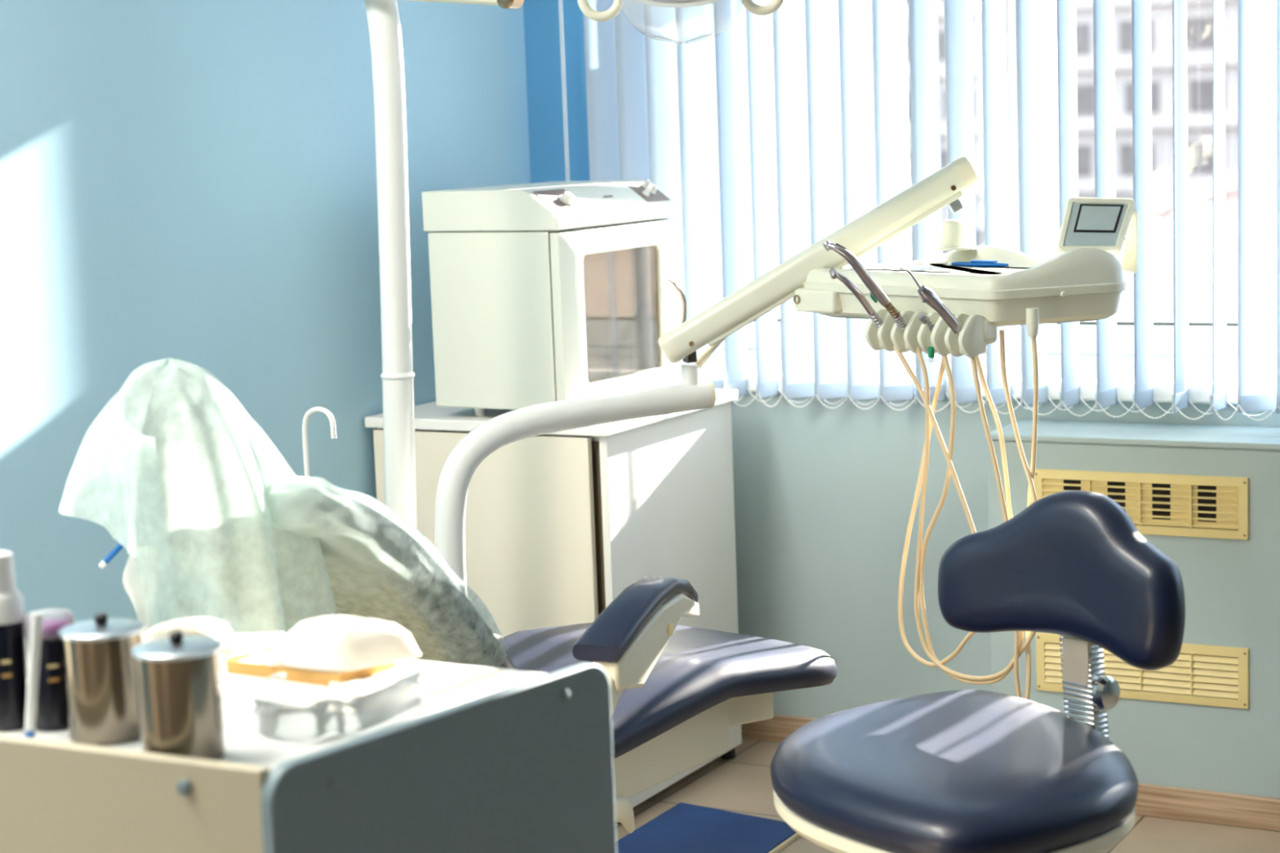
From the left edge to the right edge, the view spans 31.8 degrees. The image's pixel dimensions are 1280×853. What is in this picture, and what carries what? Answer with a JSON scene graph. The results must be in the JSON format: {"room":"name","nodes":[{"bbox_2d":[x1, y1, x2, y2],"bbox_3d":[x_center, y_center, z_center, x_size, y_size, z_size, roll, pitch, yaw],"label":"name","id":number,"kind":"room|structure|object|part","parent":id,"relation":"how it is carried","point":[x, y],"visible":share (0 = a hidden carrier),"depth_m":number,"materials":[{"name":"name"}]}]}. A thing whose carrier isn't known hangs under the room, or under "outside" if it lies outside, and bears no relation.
{"room":"dental clinic","nodes":[
{"label":"dental clinic","id":0,"kind":"room"},
{"bbox_2d":[0,0,530,633],"bbox_3d":[-1.694,-0.252,2.909,0.120,2.750,6.800,2,9,28],"label":"wall","id":1,"kind":"structure","parent":0,"point":[192,181],"depth_m":4.35,"materials":[{"name":"blue paint"}]},
{"bbox_2d":[302,406,336,477],"bbox_3d":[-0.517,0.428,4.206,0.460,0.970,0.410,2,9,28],"label":"faucet","id":2,"kind":"object","parent":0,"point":[317,409],"visible":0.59,"depth_m":4.05,"materials":[{"name":"beige plastic"}]},
{"bbox_2d":[363,0,783,528],"bbox_3d":[-0.182,-0.260,4.006,0.920,1.358,0.161,1,8,25],"label":"lamp","id":3,"kind":"object","parent":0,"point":[397,375],"visible":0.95,"depth_m":4.15,"materials":[{"name":"beige plastic"}]},
{"bbox_3d":[-0.404,-0.773,4.010,0.387,0.065,0.026,2,9,28],"label":"lamp arm","id":4,"kind":"part","parent":3,"relation":"part of","materials":[{"name":"beige plastic"}]},
{"bbox_3d":[-0.067,-0.731,3.816,0.081,0.084,0.017,-2,8,0],"label":"handle","id":5,"kind":"part","parent":3,"relation":"part of","materials":[{"name":"beige plastic"}]},
{"bbox_3d":[0.208,-0.741,3.815,0.081,0.084,0.017,-2,8,0],"label":"handle","id":6,"kind":"part","parent":3,"relation":"part of","materials":[{"name":"beige plastic"}]},
{"bbox_2d":[741,714,817,742],"bbox_3d":[0.320,0.709,5.284,1.226,0.065,0.014,2,9,28],"label":"baseboard","id":7,"kind":"structure","parent":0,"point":[776,729],"depth_m":5.28,"materials":[{"name":"brown wood"}]},
{"bbox_2d":[434,155,1137,699],"bbox_3d":[0.286,-0.011,4.232,1.280,0.963,0.529,-1,8,12],"label":"dental delivery unit","id":8,"kind":"object","parent":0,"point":[1085,282],"visible":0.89,"depth_m":4.12,"materials":[{"name":"beige plastic"}]},
{"bbox_3d":[-0.121,0.160,4.277,0.592,0.450,0.056,-6,9,-29],"label":"arm","id":9,"kind":"part","parent":8,"relation":"part of"},
{"bbox_2d":[793,294,799,304],"bbox_3d":[0.307,-0.243,4.289,0.025,0.018,0.018,-8,10,-38],"label":"socket","id":10,"kind":"object","parent":8,"relation":"attached to","point":[796,297],"depth_m":4.28,"materials":[{"name":"beige metal"}]},
{"bbox_3d":[0.339,-0.318,4.301,0.596,0.367,0.048,-1,8,5],"label":"spring arm","id":11,"kind":"part","parent":8,"relation":"part of","materials":[{"name":"beige plastic"}]},
{"bbox_2d":[829,267,882,328],"bbox_3d":[0.395,-0.228,4.029,0.123,0.119,0.033,-7,9,-34],"label":"handpiece","id":12,"kind":"object","parent":8,"relation":"attached to","point":[833,273],"visible":1,"depth_m":4.01,"materials":[{"name":"metal"}]},
{"bbox_2d":[822,240,906,328],"bbox_3d":[0.405,-0.248,3.959,0.176,0.168,0.045,-7,9,-32],"label":"handpiece","id":13,"kind":"object","parent":8,"relation":"attached to","point":[877,294],"visible":1,"depth_m":3.94,"materials":[{"name":"metal"}]},
{"bbox_2d":[899,267,962,333],"bbox_3d":[0.504,-0.217,3.880,0.130,0.123,0.025,-7,9,-31],"label":"syringe","id":14,"kind":"object","parent":8,"relation":"attached to","point":[927,295],"visible":1,"depth_m":3.88,"materials":[{"name":"metal"}]},
{"bbox_2d":[951,260,1008,266],"bbox_3d":[0.636,-0.305,4.207,0.009,0.012,0.131,-9,11,-43],"label":"pen","id":15,"kind":"object","parent":8,"relation":"on","point":[973,263],"visible":1,"depth_m":4.20,"materials":[{"name":"plastic"}]},
{"bbox_3d":[0.825,-0.367,4.061,0.119,0.082,0.024,-1,8,7],"label":"plate","id":16,"kind":"part","parent":8,"relation":"part of","materials":[{"name":"grey plastic"}]},
{"bbox_2d":[615,738,1279,852],"bbox_3d":[0.873,1.248,1.740,5.800,0.100,6.800,2,9,28],"label":"floor","id":17,"kind":"structure","parent":0,"point":[742,784],"depth_m":4.77,"materials":[{"name":"beige tile"}]},
{"bbox_2d":[0,633,617,852],"bbox_3d":[-0.597,0.703,2.624,1.040,0.853,0.529,2,9,28],"label":"cabinet","id":18,"kind":"object","parent":17,"relation":"on","point":[507,761],"visible":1,"depth_m":2.31,"materials":[{"name":"grey laminate"}]},
{"bbox_2d":[0,551,27,732],"bbox_3d":[-0.685,0.230,2.421,0.047,0.192,0.047,2,9,28],"label":"spray bottle","id":19,"kind":"object","parent":18,"relation":"on","point":[13,653],"visible":0.94,"depth_m":2.41,"materials":[{"name":"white plastic"}]},
{"bbox_2d":[24,613,43,738],"bbox_3d":[-0.638,0.265,2.367,0.012,0.136,0.032,4,10,40],"label":"pen","id":20,"kind":"object","parent":18,"relation":"on","point":[36,626],"visible":0.83,"depth_m":2.36,"materials":[{"name":"white plastic"}]},
{"bbox_2d":[22,608,74,732],"bbox_3d":[-0.633,0.261,2.421,0.053,0.127,0.053,2,9,28],"label":"medicine bottle","id":21,"kind":"object","parent":18,"relation":"on","point":[51,708],"visible":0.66,"depth_m":2.40,"materials":[{"name":"black plastic"}]},
{"bbox_2d":[57,613,144,746],"bbox_3d":[-0.565,0.262,2.372,0.089,0.132,0.089,2,9,28],"label":"steel canister","id":22,"kind":"object","parent":18,"relation":"on","point":[99,660],"visible":0.95,"depth_m":2.34,"materials":[{"name":"silver metal"}]},
{"bbox_3d":[-0.567,0.204,2.364,0.014,0.014,0.014,2,9,28],"label":"knob","id":23,"kind":"part","parent":22,"relation":"part of","materials":[{"name":"black plastic"}]},
{"bbox_3d":[-0.567,0.213,2.366,0.089,0.008,0.089,2,9,28],"label":"lid","id":24,"kind":"part","parent":22,"relation":"part of","materials":[{"name":"metal"}]},
{"bbox_3d":[-0.762,0.677,2.424,0.938,0.730,0.016,2,9,27],"label":"panel","id":25,"kind":"part","parent":18,"relation":"part of","materials":[{"name":"beige laminate"}]},
{"bbox_2d":[131,631,225,761],"bbox_3d":[-0.465,0.272,2.271,0.090,0.132,0.090,2,9,28],"label":"steel canister","id":26,"kind":"object","parent":18,"relation":"on","point":[179,686],"visible":0.88,"depth_m":2.24,"materials":[{"name":"silver metal"}]},
{"bbox_3d":[-0.467,0.214,2.263,0.014,0.014,0.014,2,9,28],"label":"knob","id":27,"kind":"part","parent":26,"relation":"part of","materials":[{"name":"black plastic"}]},
{"bbox_3d":[-0.467,0.223,2.264,0.090,0.008,0.090,2,9,28],"label":"lid","id":28,"kind":"part","parent":26,"relation":"part of","materials":[{"name":"metal"}]},
{"bbox_2d":[142,616,237,656],"bbox_3d":[-0.540,0.262,2.790,0.168,0.020,0.137,2,9,28],"label":"face mask","id":29,"kind":"object","parent":18,"relation":"on","point":[211,627],"visible":0.87,"depth_m":2.82,"materials":[{"name":"white fabric"}]},
{"bbox_2d":[231,631,285,657],"bbox_3d":[-0.463,0.269,2.743,0.072,0.012,0.119,-4,8,-13],"label":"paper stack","id":30,"kind":"object","parent":18,"relation":"on","point":[246,643],"visible":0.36,"depth_m":2.74,"materials":[{"name":"white paper"}]},
{"bbox_2d":[225,644,395,686],"bbox_3d":[-0.385,0.279,2.640,0.173,0.016,0.106,3,9,32],"label":"cardboard tray","id":31,"kind":"object","parent":18,"relation":"on","point":[242,664],"visible":0.48,"depth_m":2.60,"materials":[{"name":"orange cardboard"}]},
{"bbox_2d":[249,615,422,671],"bbox_3d":[-0.359,0.247,2.621,0.192,0.049,0.117,2,9,28],"label":"face mask","id":32,"kind":"object","parent":31,"relation":"on","point":[330,643],"visible":1,"depth_m":2.58,"materials":[{"name":"white fabric"}]},
{"bbox_2d":[253,669,423,740],"bbox_3d":[-0.360,0.290,2.441,0.227,0.039,0.212,2,9,28],"label":"safety glasses","id":33,"kind":"object","parent":18,"relation":"on","point":[375,708],"visible":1,"depth_m":2.36,"materials":[{"name":"clear plastic"}]},
{"bbox_3d":[-0.413,0.291,2.458,0.021,0.027,0.226,-2,8,-1],"label":"temple arm","id":34,"kind":"part","parent":33,"relation":"part of","materials":[{"name":"white plastic"}]},
{"bbox_3d":[-0.280,0.282,2.489,0.138,0.027,0.041,3,9,36],"label":"temple arm","id":35,"kind":"part","parent":33,"relation":"part of","materials":[{"name":"white plastic"}]},
{"bbox_2d":[285,666,505,714],"bbox_3d":[-0.279,0.296,2.532,0.109,0.001,0.267,4,10,36],"label":"paper sheet","id":36,"kind":"object","parent":18,"relation":"on","point":[435,679],"visible":0.43,"depth_m":2.56,"materials":[{"name":"white paper"}]},
{"bbox_3d":[-0.186,0.658,2.394,0.018,0.733,0.518,4,10,38],"label":"panel","id":37,"kind":"part","parent":18,"relation":"part of","materials":[{"name":"grey laminate"}]},
{"bbox_2d":[364,389,742,824],"bbox_3d":[-0.170,0.369,5.003,0.598,0.850,0.607,2,9,28],"label":"storage cabinet","id":38,"kind":"object","parent":17,"relation":"on","point":[558,524],"visible":0.38,"depth_m":4.72,"materials":[{"name":"white laminate"}]},
{"bbox_3d":[-0.322,0.391,4.759,0.531,0.762,0.018,2,9,28],"label":"cabinet door","id":39,"kind":"part","parent":38,"relation":"part of","materials":[{"name":"beige laminate"}]},
{"bbox_2d":[364,389,737,436],"bbox_3d":[-0.185,-0.040,4.948,0.598,0.023,0.607,2,9,28],"label":"countertop","id":40,"kind":"structure","parent":38,"relation":"on","point":[428,416],"depth_m":4.75,"materials":[{"name":"white laminate"}]},
{"bbox_2d":[422,178,687,417],"bbox_3d":[-0.165,-0.284,4.867,0.368,0.481,0.552,2,9,28],"label":"sterilizer","id":41,"kind":"object","parent":40,"relation":"on","point":[542,292],"visible":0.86,"depth_m":4.68,"materials":[{"name":"white metal"}]},
{"bbox_2d":[422,179,678,231],"bbox_3d":[-0.185,-0.479,4.848,0.338,0.083,0.552,2,9,28],"label":"lid","id":42,"kind":"object","parent":41,"relation":"attached to","point":[624,205],"depth_m":4.67,"materials":[{"name":"white plastic"}]},
{"bbox_3d":[-0.165,-0.466,4.623,0.058,0.042,0.126,2,9,28],"label":"control plate","id":43,"kind":"part","parent":41,"relation":"part of","materials":[{"name":"silver metal"}]},
{"bbox_3d":[-0.044,-0.248,4.797,0.022,0.362,0.520,2,9,28],"label":"door","id":44,"kind":"part","parent":41,"relation":"part of","materials":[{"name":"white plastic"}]},
{"bbox_3d":[-0.039,-0.243,4.801,0.004,0.273,0.339,2,9,28],"label":"door glass","id":45,"kind":"part","parent":41,"relation":"part of","materials":[{"name":"glass"}]},
{"bbox_3d":[0.017,-0.517,4.957,0.058,0.042,0.105,2,9,28],"label":"control plate","id":46,"kind":"part","parent":41,"relation":"part of","materials":[{"name":"silver metal"}]},
{"bbox_3d":[0.084,-0.260,4.979,0.042,0.138,0.013,-3,8,-8],"label":"door handle","id":47,"kind":"part","parent":41,"relation":"part of","materials":[{"name":"metal"}]},
{"bbox_3d":[-0.290,0.385,4.782,0.530,0.734,0.020,2,9,28],"label":"panel","id":48,"kind":"part","parent":38,"relation":"part of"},
{"bbox_2d":[335,513,837,833],"bbox_3d":[-0.223,0.403,3.631,0.679,1.152,1.433,2,9,28],"label":"dental chair","id":49,"kind":"object","parent":17,"relation":"on","point":[677,691],"visible":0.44,"depth_m":3.74,"materials":[{"name":"blue leather"}]},
{"bbox_2d":[58,357,507,668],"bbox_3d":[-0.535,0.151,3.179,0.441,0.538,0.644,2,9,28],"label":"chair cover","id":50,"kind":"object","parent":49,"relation":"on","point":[214,522],"visible":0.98,"depth_m":2.94,"materials":[{"name":"white plastic"}]},
{"bbox_2d":[98,543,124,568],"bbox_3d":[-0.697,0.161,3.008,0.060,0.053,0.009,-7,9,-31],"label":"suction tip","id":51,"kind":"object","parent":50,"relation":"attached to","point":[117,549],"visible":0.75,"depth_m":3.00,"materials":[{"name":"blue plastic"}]},
{"bbox_2d":[122,554,150,631],"bbox_3d":[-0.666,0.218,3.000,0.045,0.118,0.024,-5,8,-21],"label":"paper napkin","id":52,"kind":"object","parent":50,"relation":"hanging from","point":[131,582],"visible":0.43,"depth_m":3.00,"materials":[{"name":"white paper"}]},
{"bbox_3d":[-0.448,0.303,3.348,0.410,0.548,0.603,2,9,28],"label":"backrest","id":53,"kind":"part","parent":49,"relation":"part of","materials":[{"name":"blue plastic"}]},
{"bbox_3d":[-0.044,0.398,3.339,0.040,0.119,0.266,2,8,26],"label":"arm post","id":54,"kind":"part","parent":49,"relation":"part of","materials":[{"name":"beige plastic"}]},
{"bbox_3d":[0.000,0.285,3.444,0.077,0.083,0.316,2,8,26],"label":"armrest","id":55,"kind":"part","parent":49,"relation":"part of","materials":[{"name":"blue leather"}]},
{"bbox_3d":[-0.103,0.454,3.891,0.885,0.119,0.540,-10,11,-44],"label":"seat","id":56,"kind":"part","parent":49,"relation":"part of","materials":[{"name":"blue leather"}]},
{"bbox_2d":[616,802,800,852],"bbox_3d":[0.103,0.847,4.504,0.323,0.014,0.516,2,9,28],"label":"floor mat","id":57,"kind":"object","parent":17,"relation":"on","point":[684,828],"visible":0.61,"depth_m":4.57,"materials":[{"name":"blue rubber"}]},
{"bbox_2d":[769,490,1185,852],"bbox_3d":[0.460,0.563,3.204,0.583,0.898,0.580,-8,10,-39],"label":"stool","id":58,"kind":"object","parent":17,"relation":"on","point":[958,771],"visible":1,"depth_m":3.17,"materials":[{"name":"blue leather"}]},
{"bbox_3d":[0.454,0.482,3.188,0.548,0.071,0.601,-7,9,-30],"label":"seat","id":59,"kind":"part","parent":58,"relation":"part of","materials":[{"name":"blue leather"}]},
{"bbox_3d":[0.617,0.213,3.300,0.090,0.240,0.429,-9,10,-41],"label":"backrest","id":60,"kind":"part","parent":58,"relation":"part of","materials":[{"name":"blue leather"}]},
{"bbox_3d":[0.641,0.355,3.296,0.008,0.090,0.047,-9,10,-41],"label":"post plate","id":61,"kind":"part","parent":58,"relation":"part of","materials":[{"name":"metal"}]},
{"bbox_3d":[0.652,0.373,3.305,0.038,0.223,0.075,-9,10,-41],"label":"post","id":62,"kind":"part","parent":58,"relation":"part of","materials":[{"name":"silver metal"}]},
{"bbox_3d":[0.679,0.389,3.277,0.052,0.052,0.025,-9,10,-41],"label":"knob","id":63,"kind":"part","parent":58,"relation":"part of","materials":[{"name":"silver metal"}]},
{"bbox_2d":[1135,782,1279,831],"bbox_3d":[2.672,0.827,3.751,4.374,0.066,0.015,2,9,28],"label":"baseboard casing","id":64,"kind":"structure","parent":17,"relation":"on","point":[1258,812],"depth_m":4.56,"materials":[{"name":"brown wood"}]},
{"bbox_2d":[730,391,1279,718],"bbox_3d":[2.332,0.368,4.383,5.600,0.832,0.420,2,9,28],"label":"wall","id":65,"kind":"structure","parent":0,"point":[824,496],"depth_m":5.13,"materials":[{"name":"paint"}]},
{"bbox_2d":[723,358,1237,404],"bbox_3d":[1.842,-0.070,4.505,4.265,0.040,0.355,2,9,28],"label":"window frame","id":66,"kind":"structure","parent":65,"relation":"on","point":[1200,379],"depth_m":4.82,"materials":[{"name":"white plastic"}]},
{"bbox_2d":[984,418,1279,450],"bbox_3d":[2.700,0.074,3.759,4.378,0.014,0.238,2,9,28],"label":"windowsill","id":67,"kind":"structure","parent":65,"relation":"attached to","point":[1155,434],"depth_m":4.61,"materials":[{"name":"paint"}]},
{"bbox_2d":[987,440,1279,798],"bbox_3d":[2.718,0.462,3.812,4.374,0.770,0.233,2,9,28],"label":"wall panel","id":68,"kind":"object","parent":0,"point":[1232,587],"visible":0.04,"depth_m":4.53,"materials":[{"name":"paint"}]},
{"bbox_2d":[1033,468,1248,540],"bbox_3d":[1.011,0.157,4.556,0.442,0.126,0.010,2,9,28],"label":"ventilation grille","id":69,"kind":"object","parent":68,"relation":"attached to","point":[1217,507],"visible":0.71,"depth_m":4.52,"materials":[{"name":"plastic"}]},
{"bbox_2d":[1043,478,1063,496],"bbox_3d":[0.855,0.151,4.644,0.043,0.086,0.001,2,9,28],"label":"shutter","id":70,"kind":"object","parent":69,"relation":"hanging from","point":[1051,486],"depth_m":4.64,"materials":[{"name":"plastic"}]},
{"bbox_2d":[1080,480,1107,496],"bbox_3d":[0.930,0.154,4.603,0.055,0.086,0.001,2,9,28],"label":"shutter","id":71,"kind":"object","parent":69,"relation":"hanging from","point":[1100,486],"depth_m":4.59,"materials":[{"name":"plastic"}]},
{"bbox_2d":[1124,482,1152,519],"bbox_3d":[1.012,0.157,4.559,0.055,0.086,0.001,2,9,28],"label":"shutter","id":72,"kind":"object","parent":69,"relation":"hanging from","point":[1138,495],"depth_m":4.55,"materials":[{"name":"plastic"}]},
{"bbox_2d":[1170,484,1197,521],"bbox_3d":[1.093,0.159,4.516,0.055,0.086,0.001,2,9,28],"label":"shutter","id":73,"kind":"object","parent":69,"relation":"hanging from","point":[1184,497],"depth_m":4.51,"materials":[{"name":"plastic"}]},
{"bbox_3d":[1.014,0.193,4.564,0.402,0.013,0.002,2,9,28],"label":"shutter rail","id":74,"kind":"part","parent":69,"relation":"part of","materials":[{"name":"plastic"}]},
{"bbox_2d":[1216,486,1238,523],"bbox_3d":[1.170,0.162,4.474,0.044,0.086,0.001,2,9,28],"label":"shutter","id":75,"kind":"object","parent":69,"relation":"hanging from","point":[1227,497],"depth_m":4.47,"materials":[{"name":"plastic"}]},
{"bbox_2d":[1035,631,1248,709],"bbox_3d":[1.023,0.499,4.602,0.442,0.125,0.010,2,9,28],"label":"ventilation grille","id":76,"kind":"object","parent":68,"relation":"attached to","point":[1217,676],"visible":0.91,"depth_m":4.56,"materials":[{"name":"plastic"}]},
{"bbox_3d":[2.367,-0.990,4.154,5.405,1.918,0.420,2,9,28],"label":"wall window","id":77,"kind":"structure","parent":0,"visible":0},
{"bbox_2d":[523,0,1237,368],"bbox_3d":[1.754,-1.012,4.485,4.400,1.918,0.420,2,9,28],"label":"window","id":78,"kind":"structure","parent":77,"relation":"attached to","point":[1200,332],"depth_m":5.32,"materials":[{"name":"glass"}]},
{"bbox_2d":[583,0,744,320],"bbox_3d":[0.074,-0.608,5.125,0.387,0.724,0.089,2,9,28],"label":"vertical blind","id":79,"kind":"object","parent":78,"relation":"attached to","point":[651,102],"depth_m":5.11,"materials":[{"name":"white fabric"}]},
{"bbox_3d":[-0.182,-0.940,5.214,0.011,1.153,0.004,2,9,28],"label":"control chain","id":80,"kind":"part","parent":79,"relation":"part of","materials":[{"name":"white plastic"}]},
{"bbox_2d":[698,297,925,410],"bbox_3d":[0.394,-0.169,5.019,0.547,0.246,0.089,2,9,28],"label":"vertical blind","id":81,"kind":"object","parent":78,"relation":"attached to","point":[823,357],"depth_m":5.02,"materials":[{"name":"white fabric"}]},
{"bbox_3d":[1.681,-0.020,4.371,3.859,0.033,0.027,2,9,29],"label":"chain","id":82,"kind":"part","parent":81,"relation":"part of","materials":[{"name":"white plastic"}]},
{"bbox_3d":[1.592,-0.015,4.357,3.838,0.033,0.028,2,9,28],"label":"chain","id":83,"kind":"part","parent":81,"relation":"part of","materials":[{"name":"white plastic"}]},
{"bbox_2d":[746,0,941,279],"bbox_3d":[0.462,-0.628,4.911,0.448,0.608,0.089,2,9,28],"label":"vertical blind","id":84,"kind":"object","parent":78,"relation":"attached to","point":[841,95],"depth_m":4.92,"materials":[{"name":"white fabric"}]},
{"bbox_2d":[944,0,974,168],"bbox_3d":[0.694,-0.726,4.769,0.062,0.351,0.089,2,9,28],"label":"vertical blind","id":85,"kind":"object","parent":78,"relation":"attached to","point":[958,32],"depth_m":4.78,"materials":[{"name":"white fabric"}]},
{"bbox_2d":[981,0,1009,248],"bbox_3d":[0.765,-0.637,4.744,0.055,0.517,0.089,2,9,28],"label":"vertical blind","id":86,"kind":"object","parent":78,"relation":"attached to","point":[995,119],"depth_m":4.75,"materials":[{"name":"white fabric"}]},
{"bbox_2d":[1015,0,1046,259],"bbox_3d":[0.834,-0.621,4.708,0.061,0.535,0.089,2,9,28],"label":"vertical blind","id":87,"kind":"object","parent":78,"relation":"attached to","point":[1029,14],"depth_m":4.72,"materials":[{"name":"white fabric"}]},
{"bbox_2d":[1056,0,1078,231],"bbox_3d":[0.902,-0.645,4.668,0.041,0.473,0.089,2,9,28],"label":"vertical blind","id":88,"kind":"object","parent":78,"relation":"attached to","point":[1065,9],"depth_m":4.68,"materials":[{"name":"white fabric"}]},
{"bbox_2d":[1093,0,1115,197],"bbox_3d":[0.969,-0.674,4.627,0.043,0.399,0.089,2,9,28],"label":"vertical blind","id":89,"kind":"object","parent":78,"relation":"attached to","point":[1103,10],"depth_m":4.64,"materials":[{"name":"white fabric"}]},
{"bbox_2d":[1035,0,1279,421],"bbox_3d":[1.066,-0.443,4.609,0.504,0.851,0.089,2,9,28],"label":"vertical blind","id":90,"kind":"object","parent":78,"relation":"attached to","point":[1259,20],"depth_m":4.56,"materials":[{"name":"white fabric"}]},
{"bbox_3d":[1.439,-0.850,4.786,1.130,1.257,0.008,2,9,28],"label":"pane","id":91,"kind":"part","parent":78,"relation":"part of","materials":[{"name":"clear glass"}]},
{"label":"outside","id":92,"kind":"structure","parent":0,"visible":0},
{"bbox_2d":[911,229,984,261],"bbox_3d":[13.680,-4.718,73.041,200.000,0.200,128.000,2,9,28],"label":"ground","id":93,"kind":"structure","parent":92,"point":[980,233],"depth_m":96.95,"materials":[{"name":"white"}]},
{"bbox_2d":[906,0,1238,230],"bbox_3d":[17.231,-16.785,110.395,70.000,13.500,12.400,2,9,28],"label":"apartment building","id":94,"kind":"structure","parent":93,"relation":"on","point":[1199,12],"depth_m":100.96,"materials":[{"name":"white concrete"}]},
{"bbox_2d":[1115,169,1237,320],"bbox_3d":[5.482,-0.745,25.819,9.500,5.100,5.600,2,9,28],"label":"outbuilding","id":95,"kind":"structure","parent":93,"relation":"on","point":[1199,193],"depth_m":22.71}
]}

